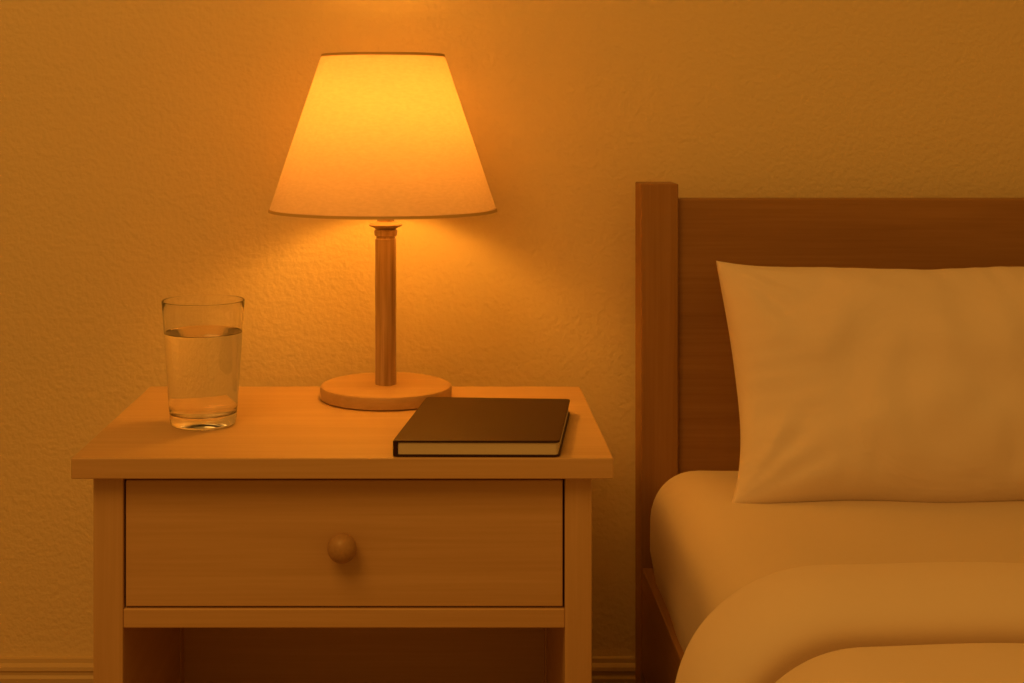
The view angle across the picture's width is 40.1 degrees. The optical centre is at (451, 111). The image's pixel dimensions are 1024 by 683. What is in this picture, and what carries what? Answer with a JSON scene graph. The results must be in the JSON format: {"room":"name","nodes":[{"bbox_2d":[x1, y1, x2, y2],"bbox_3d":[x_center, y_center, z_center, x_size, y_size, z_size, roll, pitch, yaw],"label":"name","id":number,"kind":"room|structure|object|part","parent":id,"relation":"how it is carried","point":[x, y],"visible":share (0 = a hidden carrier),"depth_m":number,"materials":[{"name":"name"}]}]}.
{"room":"bedroom","nodes":[
{"label":"bedroom","id":0,"kind":"room"},
{"bbox_2d":[0,0,1023,655],"bbox_3d":[0.300,-0.400,2.110,5.400,2.600,0.100,0,0,0],"label":"wall","id":1,"kind":"structure","parent":0,"point":[145,145],"depth_m":2.06,"materials":[{"name":"beige paint"}]},
{"bbox_2d":[0,656,634,682],"bbox_3d":[0.300,0.851,2.053,5.400,0.099,0.015,0,0,0],"label":"baseboard","id":2,"kind":"structure","parent":1,"relation":"attached to","point":[13,669],"depth_m":2.05,"materials":[{"name":"beige paint"}]},
{"bbox_3d":[0.300,0.950,0.160,5.400,0.100,4.000,0,0,0],"label":"floor","id":3,"kind":"structure","parent":0,"visible":0},
{"bbox_2d":[71,387,612,682],"bbox_3d":[-0.122,0.642,1.750,0.601,0.516,0.413,0,0,0],"label":"nightstand","id":4,"kind":"object","parent":3,"relation":"on","point":[289,541],"visible":0.91,"depth_m":1.57,"materials":[{"name":"brown wood"}]},
{"bbox_3d":[-0.386,0.653,1.589,0.034,0.493,0.035,0,0,0],"label":"leg","id":5,"kind":"part","parent":4,"relation":"part of","materials":[{"name":"brown wood"}]},
{"bbox_3d":[-0.386,0.653,1.927,0.034,0.493,0.035,0,0,0],"label":"leg","id":6,"kind":"part","parent":4,"relation":"part of","materials":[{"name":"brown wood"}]},
{"bbox_2d":[161,295,244,430],"bbox_3d":[-0.305,0.307,1.720,0.101,0.152,0.101,0,0,0],"label":"glass","id":7,"kind":"object","parent":4,"relation":"on","point":[203,333],"visible":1,"depth_m":1.68,"materials":[{"name":"clear glass"}]},
{"bbox_3d":[-0.122,0.486,1.560,0.033,0.033,0.031,0,0,0],"label":"knob","id":8,"kind":"part","parent":4,"relation":"part of","materials":[{"name":"brown wood"}]},
{"bbox_3d":[-0.121,0.569,1.587,0.496,0.022,0.029,0,0,0],"label":"rail","id":9,"kind":"part","parent":4,"relation":"part of","materials":[{"name":"brown wood"}]},
{"bbox_3d":[-0.121,0.485,1.585,0.492,0.142,0.019,0,0,0],"label":"drawer","id":10,"kind":"part","parent":4,"relation":"part of","materials":[{"name":"brown wood"}]},
{"bbox_3d":[-0.121,0.623,1.938,0.500,0.433,0.010,0,0,0],"label":"panel","id":11,"kind":"part","parent":4,"relation":"part of","materials":[{"name":"brown wood"}]},
{"bbox_2d":[268,52,496,410],"bbox_3d":[-0.092,0.153,1.880,0.307,0.461,0.307,0,0,0],"label":"table lamp","id":12,"kind":"object","parent":4,"relation":"on","point":[383,137],"visible":1,"depth_m":1.79,"materials":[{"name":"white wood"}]},
{"bbox_3d":[-0.092,0.028,1.880,0.305,0.208,0.305,0,0,0],"label":"lamp shade","id":13,"kind":"part","parent":12,"relation":"part of","materials":[{"name":"fabric"}]},
{"bbox_3d":[-0.092,0.131,1.880,0.307,0.004,0.307,0,0,21],"label":"shade trim","id":14,"kind":"part","parent":12,"relation":"part of","materials":[{"name":"brown"}]},
{"bbox_3d":[-0.092,-0.075,1.880,0.167,0.004,0.167,0,0,-24],"label":"shade trim","id":15,"kind":"part","parent":12,"relation":"part of","materials":[{"name":"brown"}]},
{"bbox_3d":[-0.089,0.261,1.880,0.031,0.208,0.031,0,0,0],"label":"stem","id":16,"kind":"part","parent":12,"relation":"part of","materials":[{"name":"brown wood"}]},
{"bbox_2d":[393,397,569,456],"bbox_3d":[0.042,0.374,1.669,0.184,0.018,0.252,0,0,8],"label":"notebook","id":17,"kind":"object","parent":4,"relation":"on","point":[440,426],"visible":1,"depth_m":1.62,"materials":[{"name":"black leather"}]},
{"bbox_3d":[0.142,0.653,1.927,0.030,0.493,0.035,0,0,0],"label":"leg","id":18,"kind":"part","parent":4,"relation":"part of","materials":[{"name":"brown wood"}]},
{"bbox_3d":[0.142,0.653,1.589,0.030,0.493,0.035,0,0,0],"label":"leg","id":19,"kind":"part","parent":4,"relation":"part of","materials":[{"name":"brown wood"}]},
{"bbox_2d":[635,182,1023,682],"bbox_3d":[0.749,0.500,0.968,0.971,0.800,2.085,0,0,0],"label":"bed","id":20,"kind":"object","parent":3,"relation":"on","point":[696,547],"visible":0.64,"depth_m":1.95,"materials":[{"name":"brown wood"}]},
{"bbox_3d":[0.289,0.500,1.980,0.052,0.800,0.060,0,0,0],"label":"post","id":21,"kind":"part","parent":20,"relation":"part of","materials":[{"name":"brown wood"}]},
{"bbox_3d":[0.273,0.708,0.965,0.015,0.145,1.970,0,0,0],"label":"rail","id":22,"kind":"part","parent":20,"relation":"part of","materials":[{"name":"brown wood"}]},
{"bbox_3d":[0.749,0.592,0.975,0.969,0.234,1.957,0,0,0],"label":"mattress","id":23,"kind":"part","parent":20,"relation":"part of","materials":[{"name":"beige fabric"}]},
{"bbox_2d":[675,562,1023,682],"bbox_3d":[0.747,0.575,0.674,1.087,0.311,1.326,0,0,0],"label":"duvet","id":24,"kind":"object","parent":20,"relation":"on","point":[923,622],"visible":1,"depth_m":1.22,"materials":[{"name":"beige fabric"}]},
{"bbox_3d":[0.749,0.411,1.978,0.868,0.578,0.033,0,0,0],"label":"headboard panel","id":25,"kind":"part","parent":20,"relation":"part of","materials":[{"name":"brown wood"}]},
{"bbox_2d":[716,261,1023,502],"bbox_3d":[0.723,0.347,1.809,0.757,0.288,0.223,0,0,0],"label":"pillow","id":26,"kind":"object","parent":20,"relation":"on","point":[907,385],"visible":0.99,"depth_m":1.75,"materials":[{"name":"beige fabric"}]}
]}

